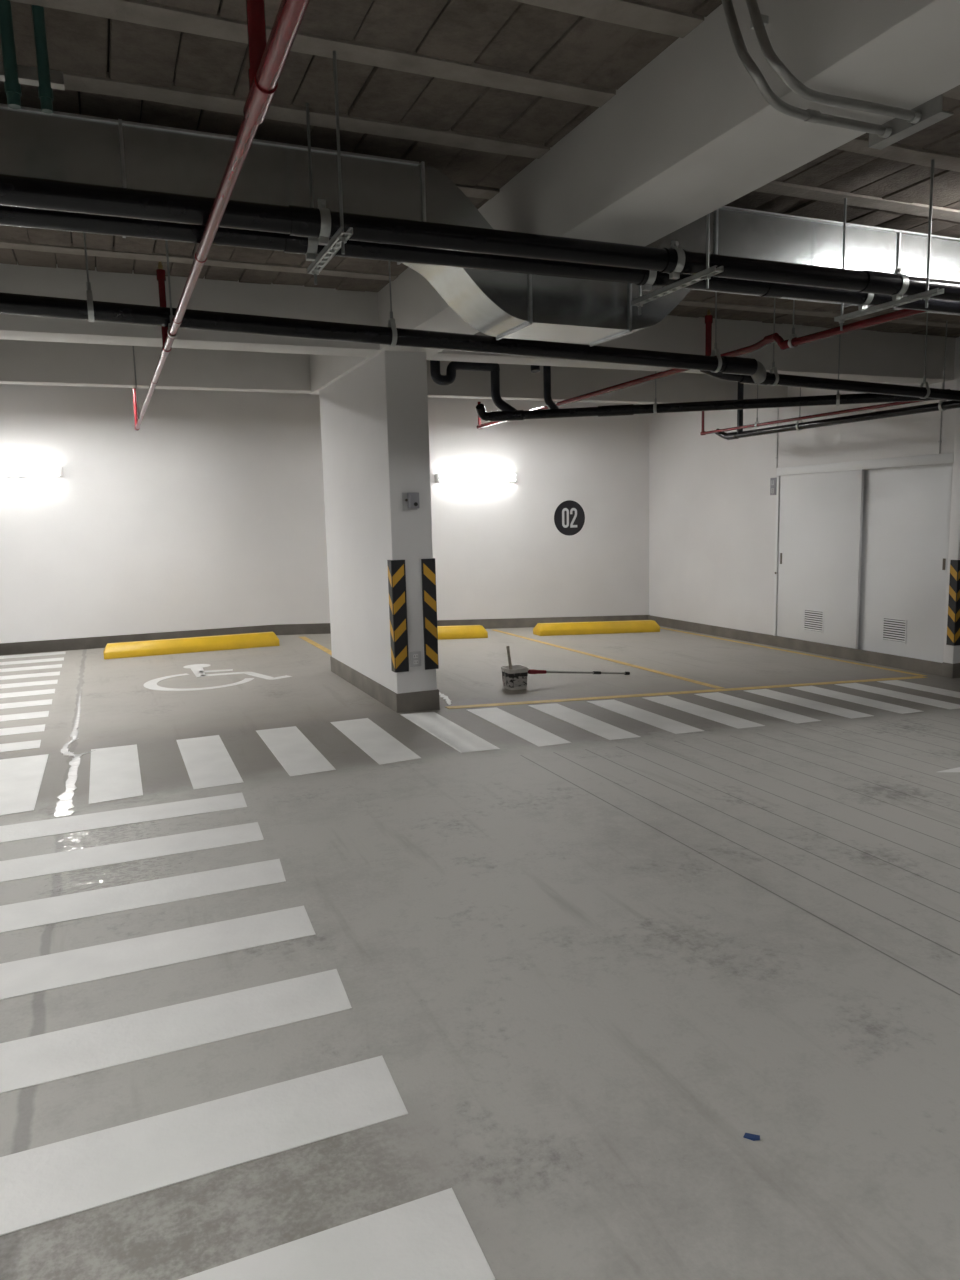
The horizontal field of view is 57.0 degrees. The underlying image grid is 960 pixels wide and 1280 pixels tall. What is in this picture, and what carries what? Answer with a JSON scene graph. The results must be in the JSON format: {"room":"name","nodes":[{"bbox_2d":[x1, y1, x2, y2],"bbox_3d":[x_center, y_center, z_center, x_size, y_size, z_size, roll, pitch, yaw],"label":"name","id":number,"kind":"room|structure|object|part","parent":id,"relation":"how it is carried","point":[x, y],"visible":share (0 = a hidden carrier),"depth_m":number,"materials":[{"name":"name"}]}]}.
{"room":"parking garage","nodes":[
{"label":"parking garage","id":0,"kind":"room"},
{"bbox_2d":[0,384,648,642],"bbox_3d":[-4.019,-1.303,10.779,16.100,4.100,0.200,-5,9,-23],"label":"wall","id":1,"kind":"structure","parent":0,"point":[209,514],"depth_m":11.11,"materials":[{"name":"white paint"}]},
{"bbox_2d":[0,467,62,476],"bbox_3d":[-5.367,-1.894,9.960,1.210,0.110,0.100,-5,9,-23],"label":"wall light","id":2,"kind":"object","parent":1,"relation":"attached to","point":[4,471],"visible":1,"depth_m":10.05,"materials":[{"name":"white plastic"}]},
{"bbox_2d":[0,615,647,654],"bbox_3d":[-4.370,0.145,10.696,15.170,0.403,0.018,-5,9,-23],"label":"baseboard","id":3,"kind":"structure","parent":1,"relation":"attached to","point":[319,628],"depth_m":11.22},
{"bbox_2d":[435,473,517,481],"bbox_3d":[-0.042,-2.237,12.200,1.210,0.110,0.100,-5,9,-23],"label":"wall light","id":4,"kind":"object","parent":1,"relation":"attached to","point":[438,477],"visible":1,"depth_m":12.18,"materials":[{"name":"white plastic"}]},
{"bbox_2d":[554,500,584,535],"bbox_3d":[1.306,-1.778,12.890,0.510,0.510,0.008,-5,9,-23],"label":"number sign","id":5,"kind":"object","parent":1,"relation":"attached to","point":[569,516],"visible":1,"depth_m":12.89,"materials":[{"name":"black paint"}]},
{"bbox_2d":[0,626,959,1279],"bbox_3d":[-0.618,1.388,3.181,16.100,0.703,16.964,-5,9,-23],"label":"floor","id":6,"kind":"structure","parent":0,"point":[306,976],"depth_m":2.87,"materials":[{"name":"concrete"}]},
{"bbox_2d":[54,695,94,816],"bbox_3d":[-2.755,0.684,6.083,0.214,0.007,3.501,-5,9,-23],"label":"trickle","id":7,"kind":"object","parent":6,"relation":"on","point":[63,806],"visible":1,"depth_m":5.15,"materials":[{"name":"white"}]},
{"bbox_2d":[103,632,279,658],"bbox_3d":[-3.288,0.051,10.154,1.913,0.155,0.225,-5,9,-23],"label":"wheel stop","id":8,"kind":"object","parent":6,"relation":"on","point":[261,639],"visible":1,"depth_m":10.05,"materials":[{"name":"yellow paint"}]},
{"bbox_2d":[319,350,436,693],"bbox_3d":[-0.910,-0.855,7.523,0.321,2.760,2.075,-5,9,-23],"label":"column","id":9,"kind":"structure","parent":6,"relation":"on","point":[374,417],"depth_m":6.84,"materials":[{"name":"white paint"}]},
{"bbox_2d":[330,657,439,712],"bbox_3d":[-0.880,0.374,7.694,0.345,0.206,2.099,-5,9,-23],"label":"trim","id":10,"kind":"structure","parent":9,"relation":"attached to","point":[421,700],"depth_m":6.84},
{"bbox_2d":[387,560,408,672],"bbox_3d":[-0.613,-0.180,6.634,0.109,0.840,0.090,-5,9,-23],"label":"guard","id":11,"kind":"object","parent":9,"relation":"attached to","point":[398,628],"visible":1,"depth_m":6.60,"materials":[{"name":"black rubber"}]},
{"bbox_2d":[402,492,419,509],"bbox_3d":[-0.505,-1.020,6.496,0.115,0.128,0.082,-5,9,-23],"label":"control box","id":12,"kind":"object","parent":9,"relation":"attached to","point":[410,500],"visible":1,"depth_m":6.49,"materials":[{"name":"grey plastic"}]},
{"bbox_2d":[410,651,420,666],"bbox_3d":[-0.487,0.145,6.691,0.088,0.114,0.013,-5,9,-23],"label":"power socket","id":13,"kind":"object","parent":9,"relation":"attached to","point":[415,657],"visible":1,"depth_m":6.69,"materials":[{"name":"grey plastic"}]},
{"bbox_2d":[421,558,438,669],"bbox_3d":[-0.393,-0.199,6.727,0.109,0.840,0.090,-5,9,-23],"label":"guard","id":14,"kind":"object","parent":9,"relation":"attached to","point":[428,567],"visible":0.91,"depth_m":6.68,"materials":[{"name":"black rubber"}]},
{"bbox_2d":[439,692,451,704],"bbox_3d":[-0.324,0.477,7.307,0.159,0.014,0.648,-5,9,-23],"label":"paint spill","id":15,"kind":"object","parent":6,"relation":"on","point":[448,701],"visible":0.56,"depth_m":7.26,"materials":[{"name":"white paint"}]},
{"bbox_2d":[437,625,487,639],"bbox_3d":[-0.886,-0.103,11.348,1.910,0.235,0.560,-5,9,-23],"label":"wheel stop","id":16,"kind":"object","parent":6,"relation":"on","point":[461,631],"visible":0.45,"depth_m":11.35,"materials":[{"name":"yellow paint"}]},
{"bbox_2d":[501,665,528,689],"bbox_3d":[0.307,0.332,7.778,0.206,0.189,0.197,-5,9,-23],"label":"paint bucket","id":17,"kind":"object","parent":6,"relation":"on","point":[515,678],"visible":1,"depth_m":7.71,"materials":[{"name":"white plastic"}]},
{"bbox_2d":[506,646,511,668],"bbox_3d":[0.265,0.207,7.783,0.021,0.324,0.087,5,10,38],"label":"stick","id":18,"kind":"object","parent":17,"relation":"in","point":[507,647],"visible":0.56,"depth_m":7.76,"materials":[{"name":"brown wood"}]},
{"bbox_2d":[528,669,629,674],"bbox_3d":[0.942,0.300,8.212,1.313,0.221,0.044,-8,10,-38],"label":"pole","id":19,"kind":"object","parent":6,"relation":"on","point":[530,671],"visible":0.99,"depth_m":8.13,"materials":[{"name":"silver metal"}]},
{"bbox_2d":[533,620,659,635],"bbox_3d":[1.633,-0.172,12.236,1.897,0.234,0.226,-5,9,-23],"label":"wheel stop","id":20,"kind":"object","parent":6,"relation":"on","point":[634,626],"visible":1,"depth_m":12.12,"materials":[{"name":"yellow paint"}]},
{"bbox_2d":[743,1133,759,1140],"bbox_3d":[0.634,1.159,2.062,0.037,0.006,0.016,2,9,22],"label":"scrap","id":21,"kind":"object","parent":6,"relation":"on","point":[753,1137],"visible":1,"depth_m":2.06,"materials":[{"name":"blue plastic"}]},
{"bbox_2d":[944,337,959,663],"bbox_3d":[4.874,-1.179,8.699,0.560,3.600,0.109,-5,9,-23],"label":"column","id":22,"kind":"structure","parent":6,"relation":"on","point":[951,653],"depth_m":8.59,"materials":[{"name":"white paint"}]},
{"bbox_2d":[942,662,959,677],"bbox_3d":[4.912,0.316,8.902,0.584,0.218,0.121,-5,9,-23],"label":"trim","id":23,"kind":"structure","parent":22,"relation":"attached to","point":[949,670],"depth_m":8.76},
{"bbox_2d":[946,560,959,645],"bbox_3d":[4.680,-0.368,8.693,0.104,0.840,0.086,-5,9,-23],"label":"guard","id":24,"kind":"object","parent":22,"relation":"attached to","point":[953,624],"visible":1,"depth_m":8.67,"materials":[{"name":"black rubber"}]},
{"bbox_2d":[0,0,959,403],"bbox_3d":[-0.700,-2.139,2.681,16.100,0.370,16.983,-5,9,-23],"label":"ceiling","id":25,"kind":"structure","parent":0,"point":[477,92],"depth_m":3.35,"materials":[{"name":"grey concrete"}]},
{"bbox_2d":[0,0,21,109],"bbox_3d":[-1.438,-1.804,2.701,0.046,0.326,0.045,-5,9,-23],"label":"conduit","id":26,"kind":"object","parent":25,"relation":"hanging from","point":[12,87],"visible":1,"depth_m":2.69,"materials":[{"name":"green metal"}]},
{"bbox_2d":[0,62,64,89],"bbox_3d":[-1.873,-1.806,2.560,1.200,0.260,0.040,-5,9,-23],"label":"strut","id":27,"kind":"object","parent":25,"relation":"hanging from","point":[27,75],"visible":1,"depth_m":2.75,"materials":[{"name":"metal"}]},
{"bbox_2d":[32,5,53,113],"bbox_3d":[-1.354,-1.810,2.736,0.042,0.326,0.041,-5,9,-23],"label":"conduit","id":28,"kind":"object","parent":25,"relation":"hanging from","point":[45,92],"visible":0.96,"depth_m":2.73,"materials":[{"name":"green metal"}]},
{"bbox_2d":[83,233,93,321],"bbox_3d":[-2.034,-1.926,4.577,0.028,0.537,0.114,-5,9,-23],"label":"hanger","id":29,"kind":"object","parent":25,"relation":"hanging from","point":[88,284],"visible":0.89,"depth_m":4.57,"materials":[{"name":"metal"}]},
{"bbox_3d":[-2.035,-1.997,4.567,0.009,0.393,0.009,-1,8,0],"label":"rod","id":30,"kind":"part","parent":29,"relation":"part of","materials":[{"name":"silver metal"}]},
{"bbox_2d":[0,292,765,383],"bbox_3d":[-3.420,-1.627,4.074,11.993,0.435,0.212,-5,9,-23],"label":"drain pipe","id":31,"kind":"object","parent":29,"relation":"hanging from","point":[10,303],"visible":0.99,"depth_m":5.13,"materials":[{"name":"black plastic"}]},
{"bbox_2d":[132,346,139,419],"bbox_3d":[-2.982,-2.258,7.656,0.024,0.683,0.021,-5,9,-23],"label":"hanging rod","id":32,"kind":"object","parent":25,"relation":"hanging from","point":[138,417],"visible":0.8,"depth_m":7.66,"materials":[{"name":"silver metal"}]},
{"bbox_2d":[165,240,177,337],"bbox_3d":[-1.608,-1.888,4.567,0.053,0.630,0.028,-5,9,-23],"label":"hanger","id":33,"kind":"object","parent":25,"relation":"hanging from","point":[166,242],"visible":0.73,"depth_m":4.58,"materials":[{"name":"metal"}]},
{"bbox_3d":[-1.609,-1.918,4.563,0.009,0.569,0.009,-1,8,0],"label":"rod","id":34,"kind":"part","parent":33,"relation":"part of","materials":[{"name":"silver metal"}]},
{"bbox_2d":[132,0,309,430],"bbox_3d":[-1.108,-1.732,3.402,0.053,0.616,12.485,-5,9,-23],"label":"pipe","id":35,"kind":"object","parent":33,"relation":"hanging from","point":[267,60],"visible":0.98,"depth_m":2.11,"materials":[{"name":"red metal"}]},
{"bbox_2d":[156,269,165,280],"bbox_3d":[-1.806,-2.065,5.007,0.049,0.055,0.049,-5,9,-23],"label":"socket","id":36,"kind":"object","parent":35,"relation":"attached to","point":[160,273],"depth_m":4.99,"materials":[{"name":"red paint"}]},
{"bbox_2d":[305,51,352,284],"bbox_3d":[-0.584,-1.717,3.237,0.074,0.686,0.540,-5,9,-23],"label":"bracket","id":37,"kind":"object","parent":25,"relation":"hanging from","point":[314,267],"visible":0.69,"depth_m":3.17,"materials":[{"name":"metal"}]},
{"bbox_3d":[-0.657,-1.745,3.449,0.011,0.685,0.011,6,11,44],"label":"rod","id":38,"kind":"part","parent":37,"relation":"part of","materials":[{"name":"silver metal"}]},
{"bbox_3d":[-0.488,-1.694,3.054,0.011,0.685,0.011,6,11,44],"label":"rod","id":39,"kind":"part","parent":37,"relation":"part of","materials":[{"name":"silver metal"}]},
{"bbox_2d":[388,261,396,346],"bbox_3d":[-0.526,-2.030,5.210,0.028,0.578,0.114,-5,9,-23],"label":"hanger","id":40,"kind":"object","parent":25,"relation":"hanging from","point":[391,322],"visible":0.76,"depth_m":5.21,"materials":[{"name":"metal"}]},
{"bbox_3d":[-0.528,-2.102,5.200,0.009,0.433,0.009,6,11,44],"label":"rod","id":41,"kind":"part","parent":40,"relation":"part of","materials":[{"name":"silver metal"}]},
{"bbox_2d":[0,339,787,407],"bbox_3d":[-3.334,-2.492,7.713,15.180,0.532,0.175,-5,9,-23],"label":"ceiling beam","id":42,"kind":"structure","parent":25,"relation":"attached to","point":[22,362],"depth_m":8.19,"materials":[{"name":"white paint"}]},
{"bbox_2d":[430,360,499,385],"bbox_3d":[-0.139,-2.594,8.427,0.709,0.342,0.094,-5,9,-23],"label":"trap","id":43,"kind":"object","parent":25,"relation":"hanging from","point":[436,376],"visible":0.93,"depth_m":8.34,"materials":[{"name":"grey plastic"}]},
{"bbox_2d":[0,262,955,383],"bbox_3d":[-2.048,-2.257,5.879,16.100,0.554,0.295,-5,9,-23],"label":"ceiling beam","id":44,"kind":"structure","parent":25,"relation":"attached to","point":[865,355],"depth_m":6.20,"materials":[{"name":"white paint"}]},
{"bbox_2d":[531,365,539,372],"bbox_3d":[0.539,-2.713,8.623,0.090,0.194,0.094,-5,9,-23],"label":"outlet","id":45,"kind":"object","parent":25,"relation":"attached to","point":[534,368],"visible":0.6,"depth_m":8.60,"materials":[{"name":"grey plastic"}]},
{"bbox_2d":[309,0,959,393],"bbox_3d":[1.335,-1.804,2.039,0.440,0.555,14.100,-5,9,-23],"label":"ceiling beam","id":46,"kind":"structure","parent":25,"relation":"attached to","point":[692,133],"depth_m":3.01,"materials":[{"name":"white paint"}]},
{"bbox_2d":[0,103,959,346],"bbox_3d":[-1.105,-1.687,3.671,15.950,0.644,0.387,-5,9,-23],"label":"air duct","id":47,"kind":"object","parent":46,"relation":"hanging from","point":[62,146],"visible":0.59,"depth_m":3.85,"materials":[{"name":"metal"}]},
{"bbox_2d":[869,94,953,149],"bbox_3d":[1.318,-1.598,2.732,0.080,0.048,0.270,-5,9,-23],"label":"bracket","id":48,"kind":"object","parent":46,"relation":"attached to","point":[931,111],"visible":0.97,"depth_m":2.71,"materials":[{"name":"metal"}]},
{"bbox_2d":[722,0,891,134],"bbox_3d":[1.017,-1.776,2.665,0.648,0.430,0.179,-5,9,-23],"label":"conduit","id":49,"kind":"object","parent":48,"relation":"attached to","point":[809,115],"visible":0.99,"depth_m":2.56,"materials":[{"name":"grey metal"}]},
{"bbox_2d":[745,0,920,120],"bbox_3d":[1.050,-1.770,2.598,0.639,0.428,0.189,-5,9,-23],"label":"conduit","id":50,"kind":"object","parent":48,"relation":"attached to","point":[758,22],"visible":1,"depth_m":2.49,"materials":[{"name":"metal"}]},
{"bbox_2d":[653,371,657,413],"bbox_3d":[1.592,-2.408,8.011,0.028,0.704,0.098,1,8,19],"label":"hanger","id":51,"kind":"object","parent":25,"relation":"hanging from","point":[655,403],"visible":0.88,"depth_m":8.02,"materials":[{"name":"metal"}]},
{"bbox_2d":[476,364,949,421],"bbox_3d":[1.931,-2.385,7.941,4.098,0.712,0.250,1,8,18],"label":"drain pipe","id":52,"kind":"object","parent":51,"relation":"hanging from","point":[507,413],"visible":0.98,"depth_m":8.04,"materials":[{"name":"black plastic"}]},
{"bbox_2d":[631,213,723,314],"bbox_3d":[0.819,-1.838,3.862,0.114,0.686,0.630,-5,9,-23],"label":"bracket","id":53,"kind":"object","parent":25,"relation":"hanging from","point":[706,274],"visible":0.66,"depth_m":3.78,"materials":[{"name":"metal"}]},
{"bbox_2d":[0,174,959,300],"bbox_3d":[-0.839,-1.479,3.077,15.950,0.099,0.099,-5,9,-23],"label":"drain pipe","id":54,"kind":"object","parent":53,"relation":"attached to","point":[15,191],"visible":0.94,"depth_m":3.31,"materials":[{"name":"black plastic"}]},
{"bbox_2d":[0,205,959,313],"bbox_3d":[-0.921,-1.504,3.268,15.950,0.099,0.099,-5,9,-23],"label":"drain pipe","id":55,"kind":"object","parent":53,"relation":"attached to","point":[9,215],"visible":0.64,"depth_m":3.53,"materials":[{"name":"black plastic"}]},
{"bbox_3d":[0.746,-1.873,4.122,0.011,0.685,0.011,-1,8,0],"label":"rod","id":56,"kind":"part","parent":53,"relation":"part of","materials":[{"name":"silver metal"}]},
{"bbox_3d":[0.945,-1.813,3.659,0.011,0.685,0.011,-1,8,0],"label":"rod","id":57,"kind":"part","parent":53,"relation":"part of","materials":[{"name":"silver metal"}]},
{"bbox_2d":[711,292,721,372],"bbox_3d":[1.631,-2.180,6.117,0.028,0.636,0.114,-5,9,-23],"label":"hanger","id":58,"kind":"object","parent":25,"relation":"hanging from","point":[715,349],"visible":0.7,"depth_m":6.11,"materials":[{"name":"metal"}]},
{"bbox_3d":[1.630,-2.251,6.107,0.009,0.492,0.009,-1,8,0],"label":"rod","id":59,"kind":"part","parent":58,"relation":"part of","materials":[{"name":"silver metal"}]},
{"bbox_2d":[754,384,758,426],"bbox_3d":[3.073,-2.704,9.790,0.048,0.681,0.028,-5,9,-23],"label":"hanger","id":60,"kind":"object","parent":25,"relation":"hanging from","point":[757,421],"visible":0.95,"depth_m":9.81,"materials":[{"name":"metal"}]},
{"bbox_2d":[700,400,929,434],"bbox_3d":[3.695,-2.399,8.365,0.046,0.436,5.140,-5,9,-23],"label":"pipe","id":61,"kind":"object","parent":60,"relation":"hanging from","point":[703,432],"visible":0.87,"depth_m":9.11,"materials":[{"name":"metal"}]},
{"bbox_2d":[769,298,778,385],"bbox_3d":[2.162,-2.222,6.503,0.028,0.684,0.096,-5,9,-23],"label":"hanger","id":62,"kind":"object","parent":25,"relation":"hanging from","point":[774,368],"visible":0.69,"depth_m":6.51,"materials":[{"name":"metal"}]},
{"bbox_3d":[2.160,-2.281,6.495,0.009,0.564,0.009,6,11,44],"label":"rod","id":63,"kind":"part","parent":62,"relation":"part of","materials":[{"name":"silver metal"}]},
{"bbox_2d":[788,300,796,347],"bbox_3d":[2.183,-2.280,6.154,0.068,0.475,0.028,-5,9,-23],"label":"hanger","id":64,"kind":"object","parent":25,"relation":"hanging from","point":[793,334],"visible":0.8,"depth_m":6.16,"materials":[{"name":"metal"}]},
{"bbox_2d":[477,309,927,429],"bbox_3d":[2.556,-2.154,5.289,0.062,0.468,13.160,-5,9,-23],"label":"pipe","id":65,"kind":"object","parent":64,"relation":"hanging from","point":[775,337],"visible":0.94,"depth_m":6.53,"materials":[{"name":"red paint"}]},
{"bbox_2d":[705,315,712,323],"bbox_3d":[1.810,-2.536,6.997,0.062,0.055,0.062,-5,9,-23],"label":"socket","id":66,"kind":"object","parent":65,"relation":"attached to","point":[708,318],"depth_m":6.97,"materials":[{"name":"red paint"}]},
{"bbox_3d":[2.183,-2.320,6.149,0.009,0.394,0.009,6,11,44],"label":"rod","id":67,"kind":"part","parent":64,"relation":"part of","materials":[{"name":"silver metal"}]},
{"bbox_2d":[795,387,801,430],"bbox_3d":[3.382,-2.604,9.333,0.086,0.768,0.028,-5,9,-23],"label":"hanger","id":68,"kind":"object","parent":25,"relation":"hanging from","point":[797,423],"visible":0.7,"depth_m":9.36,"materials":[{"name":"metal"}]},
{"bbox_2d":[715,383,959,439],"bbox_3d":[3.810,-2.465,8.306,0.107,0.754,4.958,-5,9,-23],"label":"drain pipe","id":69,"kind":"object","parent":68,"relation":"hanging from","point":[740,433],"visible":0.9,"depth_m":8.94,"materials":[{"name":"black plastic"}]},
{"bbox_2d":[836,334,840,405],"bbox_3d":[3.047,-2.362,7.504,0.028,0.725,0.098,1,8,19],"label":"hanger","id":70,"kind":"object","parent":25,"relation":"hanging from","point":[837,394],"visible":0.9,"depth_m":7.50,"materials":[{"name":"metal"}]},
{"bbox_3d":[3.046,-2.409,7.497,0.009,0.630,0.009,6,11,44],"label":"rod","id":71,"kind":"part","parent":70,"relation":"part of","materials":[{"name":"silver metal"}]},
{"bbox_2d":[834,159,943,330],"bbox_3d":[1.991,-1.933,4.336,0.069,0.686,0.630,-5,9,-23],"label":"bracket","id":72,"kind":"object","parent":25,"relation":"hanging from","point":[863,309],"visible":0.69,"depth_m":4.26,"materials":[{"name":"metal"}]},
{"bbox_3d":[1.891,-1.968,4.601,0.011,0.685,0.011,6,11,44],"label":"rod","id":73,"kind":"part","parent":72,"relation":"part of","materials":[{"name":"silver metal"}]},
{"bbox_3d":[2.097,-1.906,4.122,0.011,0.685,0.011,-1,8,0],"label":"rod","id":74,"kind":"part","parent":72,"relation":"part of","materials":[{"name":"silver metal"}]},
{"bbox_2d":[919,313,929,398],"bbox_3d":[3.579,-2.315,7.099,0.028,0.733,0.096,-5,9,-23],"label":"hanger","id":75,"kind":"object","parent":25,"relation":"hanging from","point":[924,377],"visible":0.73,"depth_m":7.11,"materials":[{"name":"metal"}]},
{"bbox_2d":[700,370,959,400],"bbox_3d":[3.656,-2.047,7.239,4.395,0.294,0.226,-5,9,-23],"label":"drain pipe","id":76,"kind":"object","parent":75,"relation":"hanging from","point":[784,379],"visible":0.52,"depth_m":6.77,"materials":[{"name":"black plastic"}]},
{"bbox_3d":[3.578,-2.374,7.091,0.009,0.614,0.009,6,11,44],"label":"rod","id":77,"kind":"part","parent":75,"relation":"part of","materials":[{"name":"silver metal"}]},
{"bbox_2d":[938,321,947,410],"bbox_3d":[4.067,-2.398,7.736,0.086,0.768,0.028,-5,9,-23],"label":"hanger","id":78,"kind":"object","parent":25,"relation":"hanging from","point":[940,401],"visible":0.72,"depth_m":7.74,"materials":[{"name":"metal"}]},
{"bbox_3d":[4.066,-2.450,7.729,0.009,0.662,0.009,6,11,44],"label":"rod","id":79,"kind":"part","parent":78,"relation":"part of","materials":[{"name":"silver metal"}]},
{"bbox_2d":[649,337,958,661],"bbox_3d":[4.024,-1.560,11.214,0.930,4.100,5.244,-5,9,-23],"label":"wall","id":80,"kind":"structure","parent":0,"point":[712,508],"depth_m":11.64,"materials":[{"name":"white paint"}]},
{"bbox_2d":[770,478,776,494],"bbox_3d":[3.616,-1.892,10.895,0.019,0.210,0.100,-5,9,-23],"label":"wall plate","id":81,"kind":"object","parent":80,"relation":"attached to","point":[773,481],"visible":1,"depth_m":10.89,"materials":[{"name":"grey plastic"}]},
{"bbox_2d":[776,409,778,467],"bbox_3d":[3.622,-2.455,10.770,0.016,0.705,0.024,-5,9,-23],"label":"cable","id":82,"kind":"object","parent":80,"relation":"attached to","point":[778,409],"visible":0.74,"depth_m":10.77,"materials":[{"name":"grey plastic"}]},
{"bbox_2d":[648,615,941,675],"bbox_3d":[3.619,0.002,11.241,0.030,0.152,5.244,-5,9,-23],"label":"baseboard","id":83,"kind":"structure","parent":80,"relation":"attached to","point":[900,662],"depth_m":10.47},
{"bbox_2d":[776,470,863,648],"bbox_3d":[3.948,-0.946,10.357,0.045,1.998,1.276,-5,9,-23],"label":"door","id":84,"kind":"structure","parent":80,"relation":"in","point":[821,514],"depth_m":10.28,"materials":[{"name":"white metal"}]},
{"bbox_2d":[803,609,823,632],"bbox_3d":[3.946,-0.226,10.462,0.011,0.260,0.315,-5,9,-23],"label":"vent","id":85,"kind":"object","parent":84,"relation":"attached to","point":[813,619],"depth_m":10.46,"materials":[{"name":"grey metal"}]},
{"bbox_2d":[773,453,953,635],"bbox_3d":[4.137,-0.924,9.833,0.019,2.088,2.455,-5,9,-23],"label":"trim","id":86,"kind":"structure","parent":80,"relation":"attached to","point":[948,457],"depth_m":9.83,"materials":[{"name":"white metal"}]},
{"bbox_2d":[858,463,951,662],"bbox_3d":[4.453,-0.816,9.342,0.044,1.998,1.242,-5,9,-23],"label":"door","id":87,"kind":"structure","parent":80,"relation":"in","point":[906,510],"depth_m":9.28,"materials":[{"name":"white metal"}]},
{"bbox_2d":[882,617,906,643],"bbox_3d":[4.438,-0.105,9.475,0.011,0.256,0.313,-5,9,-23],"label":"vent","id":88,"kind":"object","parent":87,"relation":"attached to","point":[894,629],"depth_m":9.47,"materials":[{"name":"grey metal"}]},
{"bbox_3d":[4.647,-0.758,8.854,0.004,0.115,0.030,-5,9,-23],"label":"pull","id":89,"kind":"part","parent":87,"relation":"part of","materials":[{"name":"grey metal"}]},
{"bbox_2d":[938,382,942,453],"bbox_3d":[4.523,-2.174,8.673,0.016,0.685,0.024,-5,9,-23],"label":"cable","id":90,"kind":"object","parent":80,"relation":"attached to","point":[939,441],"visible":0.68,"depth_m":8.68,"materials":[{"name":"grey plastic"}]}
]}

